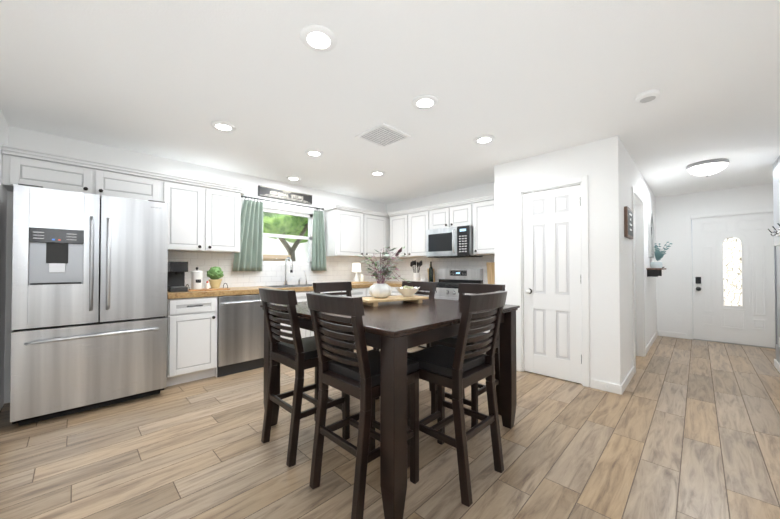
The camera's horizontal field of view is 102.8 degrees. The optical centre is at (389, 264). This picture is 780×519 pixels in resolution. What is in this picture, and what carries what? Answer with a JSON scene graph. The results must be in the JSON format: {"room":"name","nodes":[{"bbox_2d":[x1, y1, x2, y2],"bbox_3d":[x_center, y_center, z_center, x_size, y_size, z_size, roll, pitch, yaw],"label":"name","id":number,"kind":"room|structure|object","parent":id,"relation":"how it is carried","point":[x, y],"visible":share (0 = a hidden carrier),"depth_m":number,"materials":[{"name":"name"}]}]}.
{"room":"kitchen","nodes":[
{"label":"kitchen","id":0,"kind":"room"},
{"bbox_2d":[0,109,7,409],"bbox_3d":[-1.574,-0.029,0.884,5.010,2.400,0.120,-1,-1,45],"label":"wall","id":1,"kind":"structure","parent":0,"point":[3,189],"depth_m":2.57,"materials":[{"name":"white paint"}]},
{"bbox_2d":[4,126,386,403],"bbox_3d":[-1.727,0.015,4.376,0.120,2.400,4.870,-1,-1,45],"label":"wall","id":2,"kind":"structure","parent":0,"point":[36,140],"depth_m":3.33,"materials":[{"name":"white paint"}]},
{"bbox_2d":[2,149,104,197],"bbox_3d":[-2.984,-0.769,2.795,0.324,0.267,0.592,-1,-1,45],"label":"upper cabinet","id":3,"kind":"object","parent":2,"relation":"attached to","point":[57,173],"depth_m":2.66,"materials":[{"name":"white wood"}]},
{"bbox_2d":[105,165,164,201],"bbox_3d":[-2.667,-0.765,3.116,0.324,0.267,0.574,-1,-1,45],"label":"upper cabinet","id":4,"kind":"object","parent":2,"relation":"attached to","point":[124,183],"depth_m":3.05,"materials":[{"name":"white wood"}]},
{"bbox_2d":[165,177,244,252],"bbox_3d":[-2.189,-0.521,3.597,0.324,0.742,0.787,-1,-1,45],"label":"upper cabinet","id":5,"kind":"object","parent":2,"relation":"attached to","point":[204,216],"depth_m":3.47,"materials":[{"name":"white wood"}]},
{"bbox_2d":[168,251,387,288],"bbox_3d":[-1.313,0.076,4.704,0.006,0.445,3.580,-1,-1,45],"label":"tile backsplash","id":6,"kind":"structure","parent":2,"relation":"attached to","point":[274,274],"depth_m":4.33,"materials":[{"name":"white tile"}]},
{"bbox_2d":[326,268,331,274],"bbox_3d":[-0.983,0.107,5.025,0.010,0.115,0.120,-1,-1,45],"label":"light switch","id":7,"kind":"object","parent":6,"relation":"attached to","point":[329,271],"visible":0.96,"depth_m":5.03,"materials":[{"name":"white plastic"}]},
{"bbox_2d":[232,195,326,270],"bbox_3d":[-1.504,-0.401,4.442,0.108,0.982,1.403,-1,-1,45],"label":"curtains","id":8,"kind":"object","parent":2,"relation":"attached to","point":[248,257],"visible":0.96,"depth_m":4.14,"materials":[{"name":"green fabric"}]},
{"bbox_2d":[258,185,311,203],"bbox_3d":[-1.495,-1.004,4.518,0.025,0.140,0.820,-1,-1,45],"label":"wall sign","id":9,"kind":"object","parent":2,"relation":"attached to","point":[270,192],"visible":1,"depth_m":4.48,"materials":[{"name":"grey wood"}]},
{"bbox_2d":[262,208,312,264],"bbox_3d":[-1.509,-0.393,4.580,0.090,0.780,0.820,-1,-1,45],"label":"kitchen window","id":10,"kind":"structure","parent":2,"relation":"in","point":[309,227],"depth_m":4.62,"materials":[{"name":"white"}]},
{"bbox_2d":[325,205,388,256],"bbox_3d":[-0.556,-0.501,5.247,0.324,0.742,1.076,-1,-1,45],"label":"upper cabinet","id":11,"kind":"object","parent":2,"relation":"attached to","point":[348,232],"depth_m":5.02,"materials":[{"name":"white wood"}]},
{"bbox_2d":[381,217,390,257],"bbox_3d":[-0.078,-0.495,5.730,0.324,0.742,0.387,-1,-1,45],"label":"upper cabinet","id":12,"kind":"object","parent":2,"relation":"attached to","point":[389,217],"depth_m":5.60,"materials":[{"name":"white wood"}]},
{"bbox_2d":[0,336,779,518],"bbox_3d":[1.678,1.248,3.032,7.590,0.100,8.530,-1,-1,45],"label":"floor","id":13,"kind":"structure","parent":0,"point":[680,428],"depth_m":1.93,"materials":[{"name":"brown wood"}]},
{"bbox_2d":[10,184,167,425],"bbox_3d":[-2.603,0.309,2.770,0.828,1.772,0.910,-1,-1,45],"label":"refrigerator","id":14,"kind":"object","parent":13,"relation":"on","point":[89,301],"visible":1,"depth_m":2.47,"materials":[{"name":"silver metal"}]},
{"bbox_2d":[165,296,217,386],"bbox_3d":[-2.196,0.770,3.363,0.618,0.864,0.440,-1,-1,45],"label":"base cabinet","id":15,"kind":"object","parent":13,"relation":"on","point":[192,327],"depth_m":3.14,"materials":[{"name":"white wood"}]},
{"bbox_2d":[217,294,272,376],"bbox_3d":[-1.801,0.775,3.709,0.660,0.863,0.602,-1,-1,45],"label":"dishwasher","id":16,"kind":"object","parent":13,"relation":"on","point":[240,340],"visible":0.6,"depth_m":3.46,"materials":[{"name":"grey metal"}]},
{"bbox_2d":[259,288,349,466],"bbox_3d":[-0.581,0.672,2.100,0.400,1.032,0.493,-1,-1,45],"label":"chair","id":17,"kind":"object","parent":13,"relation":"on","point":[298,354],"visible":0.9,"depth_m":1.97,"materials":[{"name":"brown wood"}]},
{"bbox_2d":[313,288,368,343],"bbox_3d":[-0.752,0.788,4.823,0.618,0.864,0.598,-1,-1,45],"label":"base cabinet","id":18,"kind":"object","parent":13,"relation":"on","point":[356,292],"depth_m":4.66,"materials":[{"name":"white wood"}]},
{"bbox_2d":[167,281,397,298],"bbox_3d":[-1.091,0.323,4.476,0.630,0.054,3.581,-1,-1,45],"label":"countertop","id":19,"kind":"structure","parent":18,"relation":"on","point":[230,292],"depth_m":3.46,"materials":[{"name":"wood"}]},
{"bbox_2d":[167,261,187,291],"bbox_3d":[-2.250,0.125,3.281,0.275,0.310,0.154,-1,-1,45],"label":"coffee maker","id":20,"kind":"object","parent":19,"relation":"on","point":[176,277],"visible":0.81,"depth_m":3.23,"materials":[{"name":"grey plastic"}]},
{"bbox_2d":[186,283,229,291],"bbox_3d":[-2.026,0.245,3.453,0.250,0.073,0.400,-1,-1,45],"label":"tray","id":21,"kind":"object","parent":19,"relation":"on","point":[204,289],"visible":0.9,"depth_m":3.37,"materials":[{"name":"brown wood"}]},
{"bbox_2d":[191,267,202,288],"bbox_3d":[-2.104,0.145,3.397,0.108,0.241,0.108,-1,-1,45],"label":"coffee canister","id":22,"kind":"object","parent":21,"relation":"on","point":[197,279],"visible":1,"depth_m":3.36,"materials":[{"name":"white ceramic"}]},
{"bbox_2d":[207,266,223,287],"bbox_3d":[-1.991,0.143,3.553,0.171,0.249,0.173,-1,-1,45],"label":"topiary plant","id":23,"kind":"object","parent":21,"relation":"on","point":[215,274],"visible":1,"depth_m":3.51,"materials":[{"name":"green plant"}]},
{"bbox_2d":[262,284,312,287],"bbox_3d":[-1.281,0.387,4.317,0.514,0.194,0.844,-1,-1,45],"label":"sink basin","id":24,"kind":"object","parent":19,"relation":"in","point":[285,286],"visible":0.23,"depth_m":4.34,"materials":[{"name":"silver metal"}]},
{"bbox_2d":[283,257,306,284],"bbox_3d":[-1.324,0.093,4.497,0.222,0.397,0.375,-1,-1,45],"label":"faucet","id":25,"kind":"object","parent":19,"relation":"on","point":[291,269],"visible":1,"depth_m":4.42,"materials":[{"name":"silver metal"}]},
{"bbox_2d":[352,263,360,281],"bbox_3d":[-0.554,0.127,5.149,0.156,0.305,0.156,-1,-1,45],"label":"table lamp","id":26,"kind":"object","parent":19,"relation":"on","point":[356,267],"visible":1,"depth_m":5.10,"materials":[{"name":"white fabric"}]},
{"bbox_2d":[359,274,363,281],"bbox_3d":[-0.469,0.218,5.204,0.084,0.125,0.084,-1,-1,45],"label":"glass jar","id":27,"kind":"object","parent":19,"relation":"on","point":[361,277],"visible":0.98,"depth_m":5.17,"materials":[{"name":"white glass"}]},
{"bbox_3d":[0.486,0.293,5.046,0.350,0.018,0.350,-1,-1,45],"label":"wood tray","id":28,"kind":"object","parent":19,"relation":"on","visible":0},
{"bbox_2d":[410,260,421,280],"bbox_3d":[0.436,0.106,5.140,0.196,0.355,0.189,-1,-1,45],"label":"utensil crock","id":29,"kind":"object","parent":28,"relation":"on","point":[416,276],"visible":0.9,"depth_m":5.10,"materials":[{"name":"white ceramic"}]},
{"bbox_2d":[429,262,432,281],"bbox_3d":[0.663,0.117,5.042,0.073,0.330,0.074,-1,-1,45],"label":"wine bottle","id":30,"kind":"object","parent":28,"relation":"on","point":[430,274],"visible":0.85,"depth_m":5.01,"materials":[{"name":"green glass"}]},
{"bbox_2d":[386,282,401,286],"bbox_3d":[0.392,0.330,5.076,0.621,0.054,0.641,-1,-1,45],"label":"countertop","id":31,"kind":"structure","parent":18,"relation":"on","point":[393,284],"depth_m":4.99,"materials":[{"name":"wood"}]},
{"bbox_2d":[427,265,434,281],"bbox_3d":[0.682,0.151,5.160,0.140,0.308,0.054,-1,-1,45],"label":"paddle board","id":32,"kind":"object","parent":31,"relation":"on","point":[433,275],"visible":0.35,"depth_m":5.13,"materials":[{"name":"brown wood"}]},
{"bbox_2d":[486,262,494,283],"bbox_3d":[1.514,0.131,4.366,0.320,0.329,0.059,-1,-1,45],"label":"cutting board","id":33,"kind":"object","parent":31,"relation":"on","point":[491,272],"visible":0.29,"depth_m":4.43,"materials":[{"name":"brown wood"}]},
{"bbox_2d":[313,282,378,399],"bbox_3d":[-0.401,0.681,2.809,0.493,1.032,0.400,-1,-1,45],"label":"chair","id":34,"kind":"object","parent":13,"relation":"on","point":[330,286],"visible":0.17,"depth_m":2.93,"materials":[{"name":"brown wood"}]},
{"bbox_2d":[306,293,418,518],"bbox_3d":[-0.147,0.667,1.671,0.400,1.032,0.493,-1,-1,45],"label":"chair","id":35,"kind":"object","parent":13,"relation":"on","point":[356,374],"visible":0.98,"depth_m":1.56,"materials":[{"name":"brown wood"}]},
{"bbox_2d":[260,295,519,518],"bbox_3d":[-0.005,0.746,2.315,1.395,0.886,1.345,-1,-1,45],"label":"dining table","id":36,"kind":"object","parent":13,"relation":"on","point":[394,331],"visible":0.67,"depth_m":1.58,"materials":[{"name":"brown wood"}]},
{"bbox_2d":[362,295,428,306],"bbox_3d":[0.012,0.279,2.434,0.540,0.048,0.250,0,-1,-31],"label":"tray","id":37,"kind":"object","parent":36,"relation":"on","point":[371,301],"visible":0.73,"depth_m":2.34,"materials":[{"name":"brown wood"}]},
{"bbox_2d":[355,246,409,297],"bbox_3d":[-0.070,0.057,2.405,0.363,0.393,0.423,-1,-1,45],"label":"vase","id":38,"kind":"object","parent":37,"relation":"on","point":[380,288],"visible":1,"depth_m":2.36,"materials":[{"name":"white ceramic"}]},
{"bbox_2d":[395,285,419,296],"bbox_3d":[0.144,0.212,2.527,0.197,0.086,0.208,-1,-1,45],"label":"bowl","id":39,"kind":"object","parent":37,"relation":"on","point":[407,291],"visible":1,"depth_m":2.48,"materials":[{"name":"white ceramic"}]},
{"bbox_2d":[373,281,436,390],"bbox_3d":[0.148,0.683,2.957,0.400,1.032,0.493,-1,-1,45],"label":"chair","id":40,"kind":"object","parent":13,"relation":"on","point":[427,286],"visible":0.15,"depth_m":3.02,"materials":[{"name":"brown wood"}]},
{"bbox_2d":[391,287,489,353],"bbox_3d":[0.823,0.785,4.638,1.877,0.865,0.651,-1,-1,45],"label":"base cabinet","id":41,"kind":"object","parent":13,"relation":"on","point":[395,291],"depth_m":4.94,"materials":[{"name":"white wood"}]},
{"bbox_2d":[416,269,482,347],"bbox_3d":[0.838,0.637,4.544,0.742,1.160,0.732,-1,-1,45],"label":"range","id":42,"kind":"object","parent":13,"relation":"on","point":[450,280],"visible":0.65,"depth_m":4.55,"materials":[{"name":"silver metal"}]},
{"bbox_2d":[407,291,506,506],"bbox_3d":[0.373,0.669,1.798,0.493,1.032,0.400,-1,-1,45],"label":"chair","id":43,"kind":"object","parent":13,"relation":"on","point":[459,368],"visible":0.98,"depth_m":1.68,"materials":[{"name":"brown wood"}]},
{"bbox_2d":[431,283,504,427],"bbox_3d":[0.627,0.677,2.482,0.400,1.032,0.493,-1,-1,45],"label":"chair","id":44,"kind":"object","parent":13,"relation":"on","point":[470,288],"visible":0.17,"depth_m":2.43,"materials":[{"name":"brown wood"}]},
{"bbox_2d":[0,0,779,203],"bbox_3d":[1.678,-1.252,3.063,7.590,0.100,8.530,-1,-1,45],"label":"ceiling","id":45,"kind":"structure","parent":0,"point":[516,79],"depth_m":2.09,"materials":[{"name":"white paint"}]},
{"bbox_2d":[211,121,235,131],"bbox_3d":[-1.446,-1.196,2.706,0.196,0.019,0.196,-1,-1,45],"label":"recessed light","id":46,"kind":"object","parent":45,"relation":"in","point":[223,126],"visible":0.98,"depth_m":2.68,"materials":[{"name":"white plastic"}]},
{"bbox_2d":[286,176,300,180],"bbox_3d":[-1.320,-1.177,4.262,0.196,0.019,0.196,-1,-1,45],"label":"recessed light","id":47,"kind":"object","parent":45,"relation":"in","point":[294,178],"visible":1,"depth_m":4.23,"materials":[{"name":"white plastic"}]},
{"bbox_2d":[305,149,323,156],"bbox_3d":[-0.809,-1.188,3.328,0.196,0.019,0.196,-1,-1,45],"label":"recessed light","id":48,"kind":"object","parent":45,"relation":"in","point":[314,152],"visible":1,"depth_m":3.30,"materials":[{"name":"white plastic"}]},
{"bbox_2d":[300,25,336,51],"bbox_3d":[-0.383,-1.209,1.676,0.196,0.019,0.196,-1,-1,45],"label":"recessed light","id":49,"kind":"object","parent":45,"relation":"in","point":[319,38],"visible":0.98,"depth_m":1.66,"materials":[{"name":"white plastic"}]},
{"bbox_2d":[370,170,384,175],"bbox_3d":[-0.163,-1.179,4.032,0.196,0.019,0.196,-1,-1,45],"label":"recessed light","id":50,"kind":"object","parent":45,"relation":"in","point":[377,173],"visible":0.98,"depth_m":4.00,"materials":[{"name":"white plastic"}]},
{"bbox_2d":[355,123,411,147],"bbox_3d":[-0.061,-1.197,2.919,0.380,0.012,0.380,-1,-1,45],"label":"ceiling vent","id":51,"kind":"object","parent":45,"relation":"in","point":[382,135],"visible":1,"depth_m":2.90,"materials":[{"name":"white metal"}]},
{"bbox_2d":[412,94,437,108],"bbox_3d":[0.260,-1.201,2.312,0.196,0.019,0.196,-1,-1,45],"label":"recessed light","id":52,"kind":"object","parent":45,"relation":"in","point":[425,101],"visible":0.98,"depth_m":2.29,"materials":[{"name":"white plastic"}]},
{"bbox_2d":[474,135,494,143],"bbox_3d":[0.900,-1.192,2.980,0.196,0.019,0.196,-1,-1,45],"label":"recessed light","id":53,"kind":"object","parent":45,"relation":"in","point":[483,139],"visible":0.96,"depth_m":2.95,"materials":[{"name":"white plastic"}]},
{"bbox_2d":[635,89,660,102],"bbox_3d":[1.838,-1.191,2.222,0.140,0.040,0.140,-1,-1,45],"label":"smoke detector","id":54,"kind":"object","parent":45,"relation":"attached to","point":[648,96],"visible":1,"depth_m":2.19,"materials":[{"name":"white plastic"}]},
{"bbox_2d":[686,158,728,176],"bbox_3d":[3.746,-1.113,3.681,0.360,0.161,0.360,-1,-1,45],"label":"light","id":55,"kind":"object","parent":45,"relation":"attached to","point":[706,168],"visible":1,"depth_m":3.59,"materials":[{"name":"white glass"}]},
{"bbox_2d":[387,182,493,212],"bbox_3d":[0.876,0.024,5.141,2.505,2.400,0.120,-1,-1,45],"label":"wall","id":56,"kind":"structure","parent":0,"point":[467,193],"depth_m":5.06,"materials":[{"name":"white paint"}]},
{"bbox_2d":[388,194,494,257],"bbox_3d":[0.838,-0.525,4.842,2.121,0.780,0.364,-1,-1,45],"label":"upper cabinets","id":57,"kind":"object","parent":56,"relation":"attached to","point":[409,228],"visible":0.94,"depth_m":4.69,"materials":[{"name":"white wood"}]},
{"bbox_2d":[388,255,494,283],"bbox_3d":[0.838,0.081,5.090,2.490,0.445,0.006,-1,-1,45],"label":"tile backsplash","id":58,"kind":"structure","parent":56,"relation":"attached to","point":[406,271],"depth_m":5.15,"materials":[{"name":"white tile"}]},
{"bbox_2d":[426,225,482,257],"bbox_3d":[0.944,-0.325,4.664,0.742,0.425,0.462,-1,-1,45],"label":"over-the-range microwave","id":59,"kind":"object","parent":56,"relation":"attached to","point":[453,242],"visible":0.98,"depth_m":4.50,"materials":[{"name":"silver metal"}]},
{"bbox_2d":[494,136,622,386],"bbox_3d":[1.736,0.002,3.363,1.220,2.400,0.120,-1,-1,45],"label":"wall","id":60,"kind":"structure","parent":0,"point":[598,162],"depth_m":3.03,"materials":[{"name":"white paint"}]},
{"bbox_2d":[523,185,581,383],"bbox_3d":[1.707,0.193,3.308,0.582,2.000,0.103,-1,-1,45],"label":"pantry door","id":61,"kind":"structure","parent":60,"relation":"in","point":[552,279],"depth_m":3.31,"materials":[{"name":"white wood"}]},
{"bbox_2d":[516,175,589,386],"bbox_3d":[1.737,0.163,3.348,0.714,2.077,0.135,-1,-1,45],"label":"door frame","id":62,"kind":"structure","parent":60,"relation":"attached to","point":[582,181],"depth_m":3.15,"materials":[{"name":"white wood"}]},
{"bbox_2d":[620,140,656,380],"bbox_3d":[3.379,0.013,4.241,0.120,2.400,3.440,-1,-1,45],"label":"wall","id":63,"kind":"structure","parent":0,"point":[631,175],"depth_m":3.39,"materials":[{"name":"white paint"}]},
{"bbox_2d":[624,206,632,238],"bbox_3d":[2.470,-0.425,3.219,0.030,0.300,0.380,-1,-1,45],"label":"frame","id":64,"kind":"object","parent":63,"relation":"attached to","point":[628,222],"visible":1,"depth_m":3.11,"materials":[{"name":"brown wood"}]},
{"bbox_2d":[634,205,636,354],"bbox_3d":[2.992,0.202,3.848,0.091,1.996,0.830,-1,-1,45],"label":"hall door","id":65,"kind":"structure","parent":63,"relation":"in","point":[635,280],"depth_m":4.11,"materials":[{"name":"white wood"}]},
{"bbox_2d":[632,186,645,372],"bbox_3d":[2.998,0.169,3.842,0.135,2.077,0.974,-1,-1,45],"label":"door frame","id":66,"kind":"structure","parent":63,"relation":"attached to","point":[640,273],"depth_m":4.11,"materials":[{"name":"white wood"}]},
{"bbox_2d":[648,212,653,257],"bbox_3d":[3.967,-0.456,4.734,0.029,0.690,0.440,-1,-1,45],"label":"mirror","id":67,"kind":"object","parent":63,"relation":"attached to","point":[650,236],"visible":1,"depth_m":4.63,"materials":[{"name":"grey mirror"}]},
{"bbox_2d":[646,268,665,276],"bbox_3d":[3.946,0.112,4.607,0.169,0.120,0.760,-1,-1,45],"label":"wall shelf","id":68,"kind":"object","parent":63,"relation":"attached to","point":[654,272],"visible":1,"depth_m":4.40,"materials":[{"name":"brown wood"}]},
{"bbox_2d":[650,261,662,267],"bbox_3d":[3.851,-0.004,4.505,0.138,0.108,0.140,-1,-1,45],"label":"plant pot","id":69,"kind":"object","parent":68,"relation":"on","point":[656,264],"visible":1,"depth_m":4.46,"materials":[{"name":"white ceramic"}]},
{"bbox_2d":[654,242,671,260],"bbox_3d":[4.074,-0.142,4.653,0.222,0.388,0.307,-1,-1,45],"label":"potted plant","id":70,"kind":"object","parent":69,"relation":"in","point":[658,254],"visible":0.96,"depth_m":4.66,"materials":[{"name":"green plant"}]},
{"bbox_2d":[591,331,779,394],"bbox_3d":[1.365,1.159,3.343,4.070,0.085,7.530,-1,-1,45],"label":"baseboard","id":71,"kind":"structure","parent":63,"relation":"attached to","point":[611,387],"depth_m":3.13,"materials":[{"name":"white wood"}]},
{"bbox_2d":[655,183,772,338],"bbox_3d":[5.756,0.015,4.394,3.285,2.400,0.120,-1,-1,45],"label":"wall","id":72,"kind":"structure","parent":0,"point":[672,211],"depth_m":5.21,"materials":[{"name":"white paint"}]},
{"bbox_2d":[686,208,775,348],"bbox_3d":[5.303,0.199,4.827,1.029,2.042,0.135,-1,-1,45],"label":"door frame","id":73,"kind":"structure","parent":72,"relation":"attached to","point":[689,265],"depth_m":5.11,"materials":[{"name":"white wood"}]},
{"bbox_2d":[692,213,774,347],"bbox_3d":[5.269,0.226,4.792,0.885,1.959,0.115,-1,-1,45],"label":"front door","id":74,"kind":"structure","parent":72,"relation":"in","point":[733,278],"depth_m":4.79,"materials":[{"name":"white wood"}]},
{"bbox_2d":[773,155,779,363],"bbox_3d":[4.060,-0.001,3.103,0.120,2.400,1.600,-1,-1,45],"label":"wall","id":75,"kind":"structure","parent":0,"point":[776,203],"depth_m":3.56,"materials":[{"name":"grey paint"}]},
{"bbox_2d":[768,223,779,235],"bbox_3d":[4.056,-0.361,3.252,0.088,0.091,0.800,-1,-1,45],"label":"hook rail","id":76,"kind":"object","parent":75,"relation":"attached to","point":[777,231],"visible":1,"depth_m":3.40,"materials":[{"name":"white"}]},
{"bbox_2d":[774,242,779,350],"bbox_3d":[4.031,0.349,3.163,0.012,1.200,1.350,-1,-1,45],"label":"trim","id":77,"kind":"structure","parent":75,"relation":"attached to","point":[775,290],"depth_m":3.62,"materials":[{"name":"grey paint"}]},
{"bbox_2d":[779,171,779,202],"bbox_3d":[3.954,-0.774,3.112,0.029,0.665,0.450,-1,-1,45],"label":"mirror","id":78,"kind":"object","parent":75,"relation":"attached to","point":[779,186],"visible":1,"depth_m":3.27,"materials":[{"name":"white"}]},
{"label":"outside","id":79,"kind":"structure","parent":0,"visible":0},
{"bbox_3d":[-12.585,1.671,14.979,29.500,0.050,16.000,-1,-1,45],"label":"ground","id":80,"kind":"structure","parent":79,"visible":0},
{"bbox_2d":[263,237,307,261],"bbox_3d":[-8.924,-1.049,11.391,8.400,5.300,20.000,-1,-1,45],"label":"house","id":81,"kind":"structure","parent":80,"relation":"on","point":[273,250],"depth_m":18.97,"materials":[{"name":"white"}]},
{"bbox_2d":[263,212,307,261],"bbox_3d":[-3.980,-2.352,13.775,7.240,7.975,7.977,-1,-1,45],"label":"tree","id":82,"kind":"object","parent":80,"relation":"on","point":[282,220],"depth_m":12.43,"materials":[{"name":"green plant"}]}
]}

